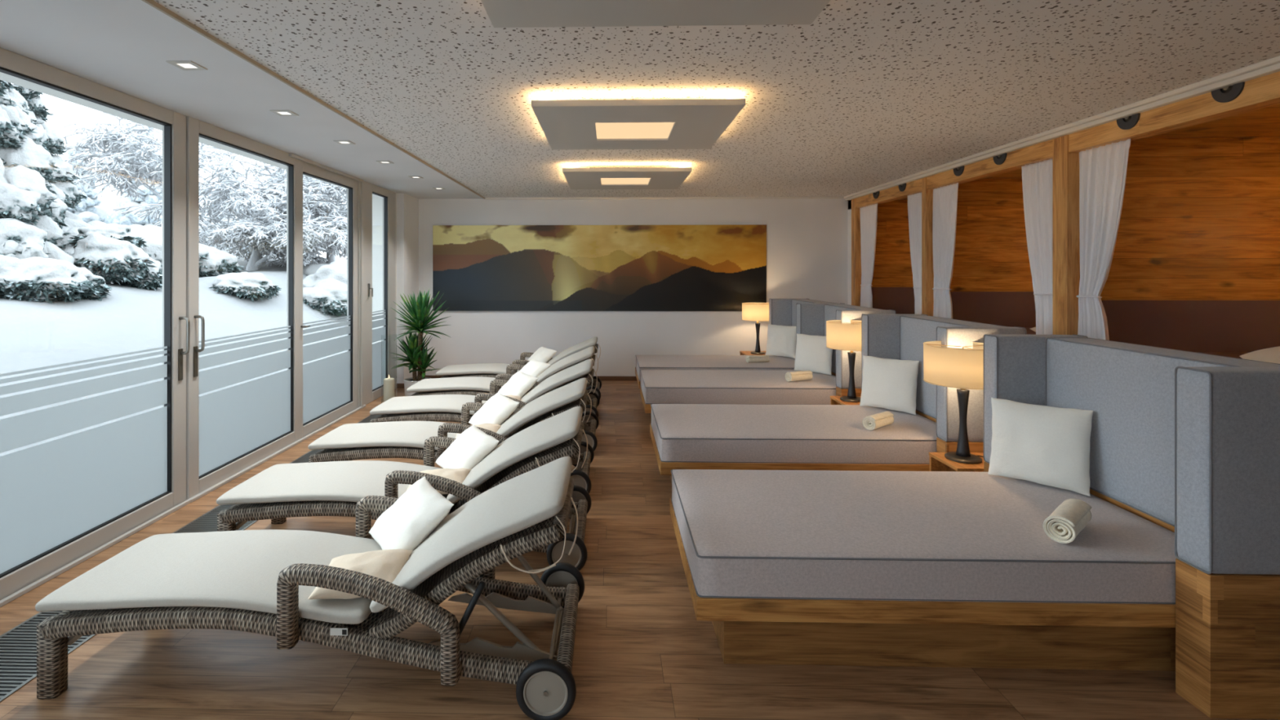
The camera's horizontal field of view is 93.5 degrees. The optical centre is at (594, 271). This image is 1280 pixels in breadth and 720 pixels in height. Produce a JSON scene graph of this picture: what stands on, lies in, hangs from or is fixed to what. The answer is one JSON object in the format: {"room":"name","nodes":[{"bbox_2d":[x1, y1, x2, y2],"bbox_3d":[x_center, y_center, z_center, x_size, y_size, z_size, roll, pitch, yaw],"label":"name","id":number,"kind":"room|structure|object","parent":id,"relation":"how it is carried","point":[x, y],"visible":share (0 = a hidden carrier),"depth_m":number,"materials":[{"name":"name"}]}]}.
{"room":"spa","nodes":[
{"label":"spa","id":0,"kind":"room"},
{"bbox_2d":[0,71,346,188],"bbox_3d":[1.031,-1.365,3.225,9.700,0.270,12.100,0,0,1],"label":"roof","id":1,"kind":"structure","parent":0,"point":[4,77],"depth_m":4.60,"materials":[{"name":"white paint"}]},
{"bbox_2d":[372,193,382,343],"bbox_3d":[-2.970,0.150,8.827,0.260,3.500,1.100,0,0,1],"label":"wall","id":2,"kind":"structure","parent":0,"point":[377,201],"depth_m":8.28,"materials":[{"name":"white paint"}]},
{"bbox_2d":[396,193,418,383],"bbox_3d":[-2.736,0.258,8.594,0.220,2.685,0.646,0,0,1],"label":"wall","id":3,"kind":"structure","parent":0,"point":[407,206],"depth_m":8.33,"materials":[{"name":"paint"}]},
{"bbox_2d":[0,0,482,199],"bbox_3d":[-2.382,-1.153,3.183,1.198,0.135,11.446,0,0,1],"label":"soffit","id":4,"kind":"object","parent":3,"relation":"attached to","point":[125,46],"depth_m":3.37,"materials":[{"name":"paint"}]},
{"bbox_2d":[364,181,395,404],"bbox_3d":[-2.749,0.257,7.681,0.139,2.683,1.060,0,0,1],"label":"glass door","id":5,"kind":"structure","parent":3,"relation":"in","point":[379,363],"depth_m":7.76,"materials":[{"name":"grey paint"}]},
{"bbox_2d":[418,197,848,376],"bbox_3d":[1.567,0.190,8.860,8.810,2.820,0.100,0,0,1],"label":"wall","id":6,"kind":"structure","parent":0,"point":[807,239],"depth_m":8.84,"materials":[{"name":"paint"}]},
{"bbox_2d":[141,0,484,199],"bbox_3d":[-1.776,-1.150,3.168,0.014,0.140,11.446,0,0,1],"label":"trim","id":7,"kind":"structure","parent":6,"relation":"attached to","point":[158,6],"depth_m":3.27,"materials":[{"name":"beige wood"}]},
{"bbox_2d":[432,224,766,311],"bbox_3d":[0.052,-0.058,8.836,4.906,1.265,0.023,0,0,1],"label":"mural panel","id":8,"kind":"object","parent":6,"relation":"attached to","point":[696,267],"visible":0.98,"depth_m":8.82,"materials":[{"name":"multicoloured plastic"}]},
{"bbox_2d":[485,196,844,199],"bbox_3d":[1.000,-1.084,8.809,5.240,0.032,0.030,0,0,1],"label":"trim","id":9,"kind":"structure","parent":6,"relation":"attached to","point":[614,197],"depth_m":8.79,"materials":[{"name":"white paint"}]},
{"bbox_2d":[0,380,1279,719],"bbox_3d":[1.429,1.660,3.138,8.800,0.120,11.546,0,0,1],"label":"floor","id":10,"kind":"structure","parent":0,"point":[642,651],"depth_m":2.40,"materials":[{"name":"brown wood"}]},
{"bbox_2d":[0,610,62,702],"bbox_3d":[-2.405,1.598,2.526,0.415,0.005,0.592,0,0,1],"label":"floor vent","id":11,"kind":"object","parent":10,"relation":"in","point":[18,656],"depth_m":2.50,"materials":[{"name":"silver metal"}]},
{"bbox_2d":[0,47,190,600],"bbox_3d":[-2.877,0.257,2.800,0.148,2.683,2.735,0,0,1],"label":"door","id":12,"kind":"structure","parent":10,"relation":"on","point":[62,500],"depth_m":3.49,"materials":[{"name":"grey paint"}]},
{"bbox_2d":[0,153,366,607],"bbox_3d":[-2.809,0.258,4.287,0.030,2.684,5.710,0,0,1],"label":"trim","id":13,"kind":"structure","parent":10,"relation":"on","point":[14,596],"depth_m":4.04,"materials":[{"name":"grey paint"}]},
{"bbox_2d":[173,503,235,533],"bbox_3d":[-2.452,1.598,3.898,0.252,0.005,0.455,0,0,1],"label":"floor vent","id":14,"kind":"object","parent":10,"relation":"in","point":[206,522],"depth_m":3.81,"materials":[{"name":"silver metal"}]},
{"bbox_2d":[186,116,299,500],"bbox_3d":[-2.814,0.257,4.924,0.148,2.683,1.495,0,0,1],"label":"door","id":15,"kind":"structure","parent":10,"relation":"on","point":[229,430],"depth_m":4.75,"materials":[{"name":"grey paint"}]},
{"bbox_2d":[35,456,584,719],"bbox_3d":[-1.080,1.222,2.518,2.045,0.755,0.750,0,0,1],"label":"lounger","id":16,"kind":"object","parent":10,"relation":"on","point":[257,581],"visible":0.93,"depth_m":2.26,"materials":[{"name":"fabric"}]},
{"bbox_2d":[35,529,382,624],"bbox_3d":[-1.472,1.257,2.528,1.262,0.119,0.600,0,0,1],"label":"seat cushion","id":17,"kind":"object","parent":16,"relation":"on","point":[228,577],"depth_m":2.33,"materials":[{"name":"beige fabric"}]},
{"bbox_2d":[307,548,413,599],"bbox_3d":[-0.919,1.196,2.383,0.332,0.112,0.253,0,0,-4],"label":"throw pillow","id":18,"kind":"object","parent":16,"relation":"on","point":[385,564],"visible":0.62,"depth_m":2.36,"materials":[{"name":"beige fabric"}]},
{"bbox_2d":[368,476,453,550],"bbox_3d":[-0.838,1.120,2.721,0.267,0.238,0.395,0,0,-35],"label":"throw pillow","id":19,"kind":"object","parent":16,"relation":"on","point":[406,524],"visible":0.88,"depth_m":2.64,"materials":[{"name":"white fabric"}]},
{"bbox_2d":[369,456,572,613],"bbox_3d":[-0.471,1.058,2.503,0.737,0.431,0.600,0,0,1],"label":"cushion","id":20,"kind":"object","parent":16,"relation":"on","point":[527,512],"depth_m":2.28,"materials":[{"name":"beige fabric"}]},
{"bbox_2d":[299,160,357,439],"bbox_3d":[-2.795,0.257,6.339,0.134,2.683,1.325,0,0,1],"label":"window","id":21,"kind":"structure","parent":10,"relation":"on","point":[328,386],"depth_m":6.40,"materials":[{"name":"glass"}]},
{"bbox_2d":[357,181,364,408],"bbox_3d":[-2.792,0.258,7.077,0.125,2.685,0.140,0,0,1],"label":"trim","id":22,"kind":"structure","parent":10,"relation":"on","point":[360,184],"depth_m":7.03,"materials":[{"name":"grey paint"}]},
{"bbox_2d":[216,406,591,570],"bbox_3d":[-1.054,1.222,3.553,2.045,0.755,0.750,0,0,1],"label":"lounger","id":23,"kind":"object","parent":10,"relation":"on","point":[281,491],"visible":0.67,"depth_m":3.31,"materials":[{"name":"fabric"}]},
{"bbox_2d":[216,460,448,504],"bbox_3d":[-1.446,1.257,3.562,1.262,0.119,0.600,0,0,1],"label":"seat cushion","id":24,"kind":"object","parent":23,"relation":"on","point":[348,482],"depth_m":3.43,"materials":[{"name":"beige fabric"}]},
{"bbox_2d":[435,424,498,470],"bbox_3d":[-0.803,1.127,3.757,0.268,0.234,0.393,0,0,-36],"label":"throw pillow","id":25,"kind":"object","parent":23,"relation":"on","point":[473,445],"visible":0.8,"depth_m":3.68,"materials":[{"name":"white fabric"}]},
{"bbox_2d":[446,406,582,503],"bbox_3d":[-0.446,1.058,3.537,0.737,0.431,0.600,0,0,1],"label":"cushion","id":26,"kind":"object","parent":23,"relation":"on","point":[560,435],"depth_m":3.32,"materials":[{"name":"beige fabric"}]},
{"bbox_2d":[391,289,451,395],"bbox_3d":[-2.251,0.914,7.787,0.763,1.372,0.759,0,0,1],"label":"yucca","id":27,"kind":"object","parent":10,"relation":"on","point":[416,353],"visible":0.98,"depth_m":7.73,"materials":[{"name":"green plant"}]},
{"bbox_2d":[308,377,594,493],"bbox_3d":[-1.038,1.222,4.572,2.045,0.755,0.750,0,0,1],"label":"lounger","id":28,"kind":"object","parent":10,"relation":"on","point":[392,439],"visible":0.62,"depth_m":4.34,"materials":[{"name":"white fabric"}]},
{"bbox_2d":[308,421,456,449],"bbox_3d":[-1.431,1.257,4.582,1.262,0.119,0.600,0,0,1],"label":"seat cushion","id":29,"kind":"object","parent":28,"relation":"on","point":[392,435],"depth_m":4.42,"materials":[{"name":"beige fabric"}]},
{"bbox_2d":[468,392,519,425],"bbox_3d":[-0.807,1.121,4.776,0.267,0.240,0.389,0,0,-34],"label":"throw pillow","id":30,"kind":"object","parent":28,"relation":"on","point":[498,408],"visible":0.84,"depth_m":4.70,"materials":[{"name":"white fabric"}]},
{"bbox_2d":[496,377,586,437],"bbox_3d":[-0.430,1.058,4.557,0.737,0.431,0.600,0,0,1],"label":"cushion","id":31,"kind":"object","parent":28,"relation":"on","point":[573,394],"depth_m":4.37,"materials":[{"name":"beige fabric"}]},
{"bbox_2d":[369,359,599,451],"bbox_3d":[-0.992,1.222,5.627,2.045,0.755,0.750,0,0,1],"label":"lounger","id":32,"kind":"object","parent":10,"relation":"on","point":[440,407],"visible":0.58,"depth_m":5.38,"materials":[{"name":"white fabric"}]},
{"bbox_2d":[369,394,486,414],"bbox_3d":[-1.385,1.257,5.636,1.262,0.119,0.600,0,0,1],"label":"seat cushion","id":33,"kind":"object","parent":32,"relation":"on","point":[440,404],"depth_m":5.46,"materials":[{"name":"beige fabric"}]},
{"bbox_2d":[497,370,537,397],"bbox_3d":[-0.763,1.118,5.830,0.269,0.246,0.389,0,0,-35],"label":"throw pillow","id":34,"kind":"object","parent":32,"relation":"on","point":[520,383],"visible":0.77,"depth_m":5.75,"materials":[{"name":"white fabric"}]},
{"bbox_2d":[513,359,593,412],"bbox_3d":[-0.384,1.058,5.611,0.737,0.431,0.600,0,0,1],"label":"cushion","id":35,"kind":"object","parent":32,"relation":"on","point":[584,369],"depth_m":5.38,"materials":[{"name":"beige fabric"}]},
{"bbox_2d":[406,346,599,417],"bbox_3d":[-0.977,1.222,6.627,2.045,0.755,0.750,0,0,1],"label":"lounger","id":36,"kind":"object","parent":10,"relation":"on","point":[470,385],"visible":0.55,"depth_m":6.40,"materials":[{"name":"white fabric"}]},
{"bbox_2d":[406,376,502,392],"bbox_3d":[-1.370,1.257,6.636,1.262,0.119,0.600,0,0,1],"label":"seat cushion","id":37,"kind":"object","parent":36,"relation":"on","point":[470,384],"depth_m":6.44,"materials":[{"name":"beige fabric"}]},
{"bbox_2d":[533,346,595,387],"bbox_3d":[-0.369,1.058,6.611,0.737,0.431,0.600,0,0,1],"label":"cushion","id":38,"kind":"object","parent":36,"relation":"on","point":[587,353],"depth_m":6.35,"materials":[{"name":"beige fabric"}]},
{"bbox_2d":[435,336,601,399],"bbox_3d":[-0.942,1.222,7.646,2.045,0.755,0.750,0,0,1],"label":"lounger","id":39,"kind":"object","parent":10,"relation":"on","point":[482,370],"visible":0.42,"depth_m":7.42,"materials":[{"name":"white fabric"}]},
{"bbox_2d":[435,363,519,375],"bbox_3d":[-1.334,1.257,7.656,1.262,0.119,0.600,0,0,1],"label":"seat cushion","id":40,"kind":"object","parent":39,"relation":"on","point":[479,369],"depth_m":7.46,"materials":[{"name":"beige fabric"}]},
{"bbox_2d":[546,336,597,365],"bbox_3d":[-0.333,1.058,7.631,0.737,0.431,0.600,0,0,1],"label":"cushion","id":41,"kind":"object","parent":39,"relation":"on","point":[593,341],"depth_m":7.38,"materials":[{"name":"beige fabric"}]},
{"bbox_2d":[635,355,795,388],"bbox_3d":[1.558,1.349,7.476,2.068,0.502,1.051,0,0,1],"label":"daybed","id":42,"kind":"object","parent":10,"relation":"on","point":[642,362],"visible":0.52,"depth_m":7.25,"materials":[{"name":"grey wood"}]},
{"bbox_2d":[765,324,795,358],"bbox_3d":[2.412,0.889,7.751,0.154,0.409,0.434,0,0,-44],"label":"throw pillow","id":43,"kind":"object","parent":42,"relation":"on","point":[781,340],"visible":0.86,"depth_m":7.69,"materials":[{"name":"white fabric"}]},
{"bbox_2d":[640,369,835,413],"bbox_3d":[1.528,1.349,6.261,2.068,0.502,1.051,0,0,1],"label":"daybed","id":44,"kind":"object","parent":10,"relation":"on","point":[656,386],"visible":0.61,"depth_m":5.77,"materials":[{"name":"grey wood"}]},
{"bbox_2d":[794,333,832,375],"bbox_3d":[2.382,0.889,6.537,0.158,0.407,0.436,0,0,-45],"label":"throw pillow","id":45,"kind":"object","parent":44,"relation":"on","point":[812,354],"visible":0.91,"depth_m":6.48,"materials":[{"name":"white fabric"}]},
{"bbox_2d":[739,351,766,355],"bbox_3d":[2.296,1.369,8.395,0.430,0.462,0.500,0,0,1],"label":"bedside table","id":46,"kind":"object","parent":10,"relation":"on","point":[742,353],"visible":0.16,"depth_m":8.45,"materials":[{"name":"brown wood"}]},
{"bbox_2d":[742,302,768,354],"bbox_3d":[2.270,0.787,8.366,0.432,0.701,0.432,0,0,1],"label":"table lamp","id":47,"kind":"object","parent":46,"relation":"on","point":[755,312],"visible":0.8,"depth_m":8.21,"materials":[{"name":"fabric"}]},
{"bbox_2d":[649,404,937,483],"bbox_3d":[1.484,1.349,4.502,2.068,0.502,1.051,0,0,1],"label":"daybed","id":48,"kind":"object","parent":10,"relation":"on","point":[746,437],"visible":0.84,"depth_m":4.01,"materials":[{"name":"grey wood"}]},
{"bbox_2d":[859,355,919,414],"bbox_3d":[2.337,0.891,4.777,0.435,0.408,0.162,0,0,43],"label":"throw pillow","id":49,"kind":"object","parent":48,"relation":"on","point":[889,384],"visible":1,"depth_m":4.72,"materials":[{"name":"white fabric"}]},
{"bbox_2d":[768,298,831,326],"bbox_3d":[2.589,0.978,7.516,0.508,1.244,1.181,0,0,1],"label":"headboard","id":50,"kind":"object","parent":10,"relation":"on","point":[782,312],"visible":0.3,"depth_m":7.98,"materials":[{"name":"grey fabric"}]},
{"bbox_2d":[768,298,808,325],"bbox_3d":[2.602,0.723,8.041,0.508,0.733,0.131,0,0,1],"label":"cushion","id":51,"kind":"object","parent":50,"relation":"on","point":[780,310],"depth_m":7.98,"materials":[{"name":"grey fabric"}]},
{"bbox_2d":[791,299,830,326],"bbox_3d":[2.715,0.727,7.450,0.233,0.734,1.056,0,0,1],"label":"cushion","id":52,"kind":"object","parent":50,"relation":"on","point":[794,302],"depth_m":7.80,"materials":[{"name":"grey fabric"}]},
{"bbox_2d":[830,395,861,404],"bbox_3d":[2.365,1.374,5.363,0.380,0.452,0.400,0,0,1],"label":"bedside table","id":53,"kind":"object","parent":10,"relation":"on","point":[834,400],"visible":0.14,"depth_m":5.43,"materials":[{"name":"brown wood"}]},
{"bbox_2d":[826,320,861,402],"bbox_3d":[2.300,0.797,5.374,0.432,0.701,0.432,0,0,1],"label":"table lamp","id":54,"kind":"object","parent":53,"relation":"on","point":[846,336],"visible":0.71,"depth_m":5.28,"materials":[{"name":"fabric"}]},
{"bbox_2d":[795,302,896,395],"bbox_3d":[2.557,0.978,6.243,0.508,1.244,1.354,0,0,1],"label":"headboard","id":55,"kind":"object","parent":10,"relation":"on","point":[811,318],"visible":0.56,"depth_m":6.29,"materials":[{"name":"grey fabric"}]},
{"bbox_2d":[796,302,844,336],"bbox_3d":[2.572,0.723,6.843,0.508,0.733,0.154,0,0,1],"label":"cushion","id":56,"kind":"object","parent":55,"relation":"on","point":[811,317],"depth_m":6.77,"materials":[{"name":"grey fabric"}]},
{"bbox_2d":[824,304,883,373],"bbox_3d":[2.684,0.727,6.235,0.233,0.734,1.068,0,0,1],"label":"cushion","id":57,"kind":"object","parent":55,"relation":"on","point":[829,309],"depth_m":6.47,"materials":[{"name":"grey fabric"}]},
{"bbox_2d":[835,309,894,388],"bbox_3d":[2.542,0.723,5.638,0.508,0.733,0.144,0,0,1],"label":"cushion","id":58,"kind":"object","parent":55,"relation":"on","point":[842,373],"depth_m":5.57,"materials":[{"name":"grey fabric"}]},
{"bbox_2d":[670,469,1177,671],"bbox_3d":[1.442,1.349,2.832,2.068,0.502,1.051,0,0,1],"label":"daybed","id":59,"kind":"object","parent":10,"relation":"on","point":[939,569],"visible":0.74,"depth_m":2.42,"materials":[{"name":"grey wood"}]},
{"bbox_2d":[987,397,1093,496],"bbox_3d":[2.296,0.890,3.109,0.153,0.410,0.435,0,0,-41],"label":"throw pillow","id":60,"kind":"object","parent":59,"relation":"on","point":[1044,445],"visible":1,"depth_m":3.05,"materials":[{"name":"white fabric"}]},
{"bbox_2d":[1043,498,1092,543],"bbox_3d":[1.982,1.038,2.514,0.291,0.109,0.109,0,0,-41],"label":"rolled towel","id":61,"kind":"object","parent":59,"relation":"on","point":[1063,526],"visible":1,"depth_m":2.44,"materials":[{"name":"fabric"}]},
{"bbox_2d":[861,313,1026,453],"bbox_3d":[2.513,0.978,4.474,0.508,1.244,1.302,0,0,1],"label":"headboard","id":62,"kind":"object","parent":10,"relation":"on","point":[891,336],"visible":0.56,"depth_m":4.45,"materials":[{"name":"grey fabric"}]},
{"bbox_2d":[862,314,926,380],"bbox_3d":[2.527,0.723,5.062,0.508,0.733,0.124,0,0,1],"label":"cushion","id":63,"kind":"object","parent":62,"relation":"on","point":[881,333],"depth_m":5.01,"materials":[{"name":"grey fabric"}]},
{"bbox_2d":[900,315,1001,417],"bbox_3d":[2.640,0.727,4.472,0.233,0.734,1.062,0,0,1],"label":"cushion","id":64,"kind":"object","parent":62,"relation":"on","point":[915,331],"depth_m":4.65,"materials":[{"name":"grey fabric"}]},
{"bbox_2d":[937,326,1025,441],"bbox_3d":[2.498,0.723,3.887,0.508,0.733,0.128,0,0,1],"label":"cushion","id":65,"kind":"object","parent":62,"relation":"on","point":[948,411],"depth_m":3.83,"materials":[{"name":"grey fabric"}]},
{"bbox_2d":[928,452,984,471],"bbox_3d":[2.317,1.374,3.661,0.390,0.452,0.315,0,0,1],"label":"bedside table","id":66,"kind":"object","parent":10,"relation":"on","point":[938,462],"visible":0.24,"depth_m":3.70,"materials":[{"name":"brown wood"}]},
{"bbox_2d":[923,341,983,463],"bbox_3d":[2.258,0.797,3.680,0.432,0.701,0.432,0,0,1],"label":"table lamp","id":67,"kind":"object","parent":66,"relation":"on","point":[961,369],"visible":0.79,"depth_m":3.59,"materials":[{"name":"fabric"}]},
{"bbox_2d":[983,333,1279,719],"bbox_3d":[2.471,0.978,2.796,0.508,1.244,1.311,0,0,1],"label":"headboard","id":68,"kind":"object","parent":10,"relation":"on","point":[1187,443],"visible":0.75,"depth_m":2.21,"materials":[{"name":"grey fabric"}]},
{"bbox_2d":[984,334,1086,462],"bbox_3d":[2.486,0.723,3.389,0.508,0.733,0.124,0,0,1],"label":"cushion","id":69,"kind":"object","parent":68,"relation":"on","point":[1016,366],"depth_m":3.33,"materials":[{"name":"grey fabric"}]},
{"bbox_2d":[1046,337,1279,524],"bbox_3d":[2.598,0.727,2.801,0.233,0.734,1.058,0,0,1],"label":"cushion","id":70,"kind":"object","parent":68,"relation":"on","point":[1129,388],"depth_m":2.80,"materials":[{"name":"grey fabric"}]},
{"bbox_2d":[1176,366,1279,574],"bbox_3d":[2.456,0.723,2.211,0.508,0.733,0.141,0,0,1],"label":"cushion","id":71,"kind":"object","parent":68,"relation":"on","point":[1228,418],"depth_m":2.15,"materials":[{"name":"grey fabric"}]},
{"bbox_2d":[153,0,1279,197],"bbox_3d":[0.898,-1.160,3.102,5.340,0.120,11.446,0,0,1],"label":"ceiling","id":72,"kind":"structure","parent":0,"point":[867,94],"depth_m":3.30,"materials":[{"name":"paint"}]},
{"bbox_2d":[562,166,691,189],"bbox_3d":[0.337,-1.055,6.684,1.300,0.090,1.300,0,0,1],"label":"ceiling light","id":73,"kind":"object","parent":72,"relation":"attached to","point":[636,178],"visible":1,"depth_m":6.47,"materials":[{"name":"grey"}]},
{"bbox_2d":[531,98,745,150],"bbox_3d":[0.277,-1.055,4.294,1.300,0.090,1.300,0,0,1],"label":"ceiling light","id":74,"kind":"object","parent":72,"relation":"attached to","point":[680,123],"visible":1,"depth_m":4.04,"materials":[{"name":"grey"}]},
{"bbox_2d":[480,0,830,27],"bbox_3d":[0.215,-1.055,1.815,1.300,0.090,1.300,0,0,1],"label":"ceiling light","id":75,"kind":"object","parent":72,"relation":"attached to","point":[501,13],"visible":1,"depth_m":2.33,"materials":[{"name":"grey"}]},
{"bbox_2d":[848,200,851,305],"bbox_3d":[4.828,0.190,8.655,2.280,2.820,0.146,0,0,1],"label":"wall","id":76,"kind":"structure","parent":0,"point":[849,204],"depth_m":8.67,"materials":[{"name":"paint"}]},
{"bbox_2d":[859,203,877,307],"bbox_3d":[3.735,-0.158,8.189,0.094,1.516,0.551,0,0,0],"label":"curtain","id":77,"kind":"object","parent":76,"relation":"hanging from","point":[868,215],"visible":0.94,"depth_m":8.20,"materials":[{"name":"fabric"}]},
{"bbox_2d":[844,55,1279,200],"bbox_3d":[3.522,-1.070,3.036,0.090,0.060,11.446,0,0,1],"label":"trim","id":78,"kind":"structure","parent":76,"relation":"attached to","point":[1264,68],"depth_m":4.09,"materials":[{"name":"white paint"}]},
{"bbox_2d":[848,71,1279,208],"bbox_3d":[3.617,-1.002,3.034,0.140,0.195,11.446,0,0,1],"label":"wooden beam","id":79,"kind":"structure","parent":76,"relation":"attached to","point":[1264,91],"depth_m":4.06,"materials":[{"name":"brown wood"}]},
{"bbox_2d":[871,200,913,287],"bbox_3d":[4.840,-0.403,8.522,2.050,1.235,0.060,0,0,1],"label":"wall","id":80,"kind":"structure","parent":0,"point":[892,263],"depth_m":8.51,"materials":[{"name":"brown wood"}]},
{"bbox_2d":[851,198,861,306],"bbox_3d":[3.746,0.280,8.539,0.138,2.640,0.140,0,0,1],"label":"trim","id":81,"kind":"structure","parent":80,"relation":"attached to","point":[855,214],"depth_m":8.47,"materials":[{"name":"brown wood"}]},
{"bbox_2d":[871,287,915,314],"bbox_3d":[4.840,0.907,8.522,2.050,1.385,0.050,0,0,1],"label":"wall","id":82,"kind":"structure","parent":0,"point":[900,300],"depth_m":8.51,"materials":[{"name":"paint"}]},
{"bbox_2d":[950,178,1033,291],"bbox_3d":[4.791,-0.403,6.592,2.050,1.235,0.060,0,0,1],"label":"wall","id":83,"kind":"structure","parent":0,"point":[991,254],"depth_m":6.57,"materials":[{"name":"brown wood"}]},
{"bbox_2d":[907,192,921,314],"bbox_3d":[3.703,-0.158,6.896,0.094,1.516,0.438,0,0,3],"label":"curtain","id":84,"kind":"object","parent":83,"relation":"hanging from","point":[914,201],"visible":0.53,"depth_m":6.90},
{"bbox_2d":[921,177,933,315],"bbox_3d":[3.698,0.280,6.620,0.138,2.640,0.090,0,0,1],"label":"trim","id":85,"kind":"structure","parent":83,"relation":"attached to","point":[927,273],"depth_m":6.58,"materials":[{"name":"brown wood"}]},
{"bbox_2d":[932,182,958,319],"bbox_3d":[3.688,-0.158,6.327,0.094,1.516,0.486,0,0,0],"label":"curtain","id":86,"kind":"object","parent":83,"relation":"hanging from","point":[945,197],"visible":0.91,"depth_m":6.33,"materials":[{"name":"fabric"}]},
{"bbox_2d":[950,291,1035,327],"bbox_3d":[4.791,0.907,6.592,2.050,1.385,0.050,0,0,1],"label":"wall","id":87,"kind":"structure","parent":0,"point":[1006,308],"depth_m":6.58,"materials":[{"name":"paint"}]},
{"bbox_2d":[898,103,1279,199],"bbox_3d":[4.757,-1.120,3.005,2.140,0.200,11.446,0,0,1],"label":"ceiling","id":88,"kind":"structure","parent":0,"point":[1264,122],"depth_m":4.29,"materials":[{"name":"brown wood"}]},
{"bbox_2d":[1100,137,1279,300],"bbox_3d":[4.741,-0.403,4.593,2.050,1.235,0.060,0,0,1],"label":"wall","id":89,"kind":"structure","parent":0,"point":[1200,218],"depth_m":4.57,"materials":[{"name":"brown wood"}]},
{"bbox_2d":[1021,158,1053,334],"bbox_3d":[3.648,-0.158,4.931,0.094,1.516,0.447,0,0,-1],"label":"curtain","id":90,"kind":"object","parent":89,"relation":"hanging from","point":[1037,177],"visible":0.73,"depth_m":4.90,"materials":[{"name":"fabric"}]},
{"bbox_2d":[1053,134,1079,334],"bbox_3d":[3.646,0.280,4.620,0.142,2.640,0.160,0,0,1],"label":"wooden post","id":91,"kind":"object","parent":89,"relation":"attached to","point":[1066,251],"depth_m":4.56,"materials":[{"name":"brown wood"}]},
{"bbox_2d":[1076,138,1130,340],"bbox_3d":[3.641,-0.158,4.308,0.094,1.516,0.466,0,0,-1],"label":"curtain","id":92,"kind":"object","parent":89,"relation":"hanging from","point":[1102,169],"visible":0.88,"depth_m":4.34,"materials":[{"name":"fabric"}]},
{"bbox_2d":[1101,300,1279,351],"bbox_3d":[4.741,0.907,4.593,2.050,1.385,0.050,0,0,1],"label":"wall","id":93,"kind":"structure","parent":0,"point":[1191,326],"depth_m":4.57,"materials":[{"name":"paint"}]},
{"label":"outside","id":94,"kind":"structure","parent":0,"visible":0},
{"bbox_2d":[0,253,346,456],"bbox_3d":[-34.310,-0.976,28.666,63.911,5.652,83.600,0,0,1],"label":"snow","id":95,"kind":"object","parent":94,"point":[33,334],"visible":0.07,"depth_m":8.02,"materials":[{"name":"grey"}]},
{"bbox_2d":[0,80,74,264],"bbox_3d":[-9.355,-1.910,9.138,2.824,4.960,2.188,0,0,32],"label":"conifer","id":96,"kind":"object","parent":95,"relation":"on","point":[32,217],"visible":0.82,"depth_m":9.14,"materials":[{"name":"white plant"}]},
{"bbox_2d":[13,84,91,248],"bbox_3d":[-10.631,-1.732,11.189,2.192,4.276,1.928,0,0,-35],"label":"conifer","id":97,"kind":"object","parent":95,"relation":"on","point":[65,188],"visible":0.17,"depth_m":11.28,"materials":[{"name":"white plant"}]},
{"bbox_2d":[0,254,112,303],"bbox_3d":[-7.758,0.223,8.282,1.382,0.927,1.784,0,0,38],"label":"bush","id":98,"kind":"object","parent":95,"relation":"on","point":[35,278],"visible":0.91,"depth_m":8.09,"materials":[{"name":"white plant"}]},
{"bbox_2d":[64,143,108,223],"bbox_3d":[-27.379,-3.819,31.703,3.308,6.116,3.472,0,0,-22],"label":"fir","id":99,"kind":"object","parent":95,"relation":"on","point":[87,211],"visible":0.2,"depth_m":31.47,"materials":[{"name":"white plant"}]},
{"bbox_2d":[67,222,162,290],"bbox_3d":[-8.077,-0.119,9.998,1.469,1.406,1.357,0,0,1],"label":"bush","id":100,"kind":"object","parent":95,"relation":"on","point":[110,251],"visible":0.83,"depth_m":9.75,"materials":[{"name":"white plant"}]},
{"bbox_2d":[104,124,162,226],"bbox_3d":[-23.222,-4.159,31.154,3.261,7.342,3.545,0,0,-30],"label":"fir","id":101,"kind":"object","parent":95,"relation":"on","point":[149,197],"visible":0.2,"depth_m":30.22,"materials":[{"name":"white plant"}]},
{"bbox_2d":[61,220,246,277],"bbox_3d":[-9.266,-0.249,12.452,2.370,1.517,3.684,0,0,38],"label":"bush","id":102,"kind":"object","parent":95,"relation":"on","point":[213,261],"visible":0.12,"depth_m":12.59,"materials":[{"name":"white plant"}]},
{"bbox_2d":[57,111,284,232],"bbox_3d":[-10.611,-2.037,15.045,4.547,4.213,4.316,0,0,-45],"label":"bare tree","id":103,"kind":"object","parent":95,"relation":"on","point":[118,142],"visible":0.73,"depth_m":14.59,"materials":[{"name":"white plant"}]},
{"bbox_2d":[207,271,281,302],"bbox_3d":[-7.151,0.361,12.123,1.366,0.731,2.238,0,0,-40],"label":"bush","id":104,"kind":"object","parent":95,"relation":"on","point":[251,286],"visible":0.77,"depth_m":11.43,"materials":[{"name":"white plant"}]},
{"bbox_2d":[199,151,346,255],"bbox_3d":[-10.808,-3.155,19.567,7.413,6.053,5.679,0,0,8],"label":"bare tree","id":105,"kind":"object","parent":95,"relation":"on","point":[202,237],"visible":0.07,"depth_m":18.43,"materials":[{"name":"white plant"}]},
{"bbox_2d":[204,185,346,271],"bbox_3d":[-7.985,-0.931,15.277,3.669,2.388,3.580,0,0,23],"label":"bare tree","id":106,"kind":"object","parent":95,"relation":"on","point":[252,230],"visible":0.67,"depth_m":14.43,"materials":[{"name":"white plant"}]},
{"bbox_2d":[228,166,346,263],"bbox_3d":[-7.638,-1.574,16.547,4.068,3.736,4.914,0,0,-8],"label":"bare tree","id":107,"kind":"object","parent":95,"relation":"on","point":[331,212],"visible":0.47,"depth_m":15.53,"materials":[{"name":"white plant"}]},
{"bbox_2d":[302,260,346,316],"bbox_3d":[-6.273,0.398,14.469,2.068,1.334,4.066,0,0,-29],"label":"bush","id":108,"kind":"object","parent":95,"relation":"on","point":[325,289],"visible":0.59,"depth_m":13.00,"materials":[{"name":"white plant"}]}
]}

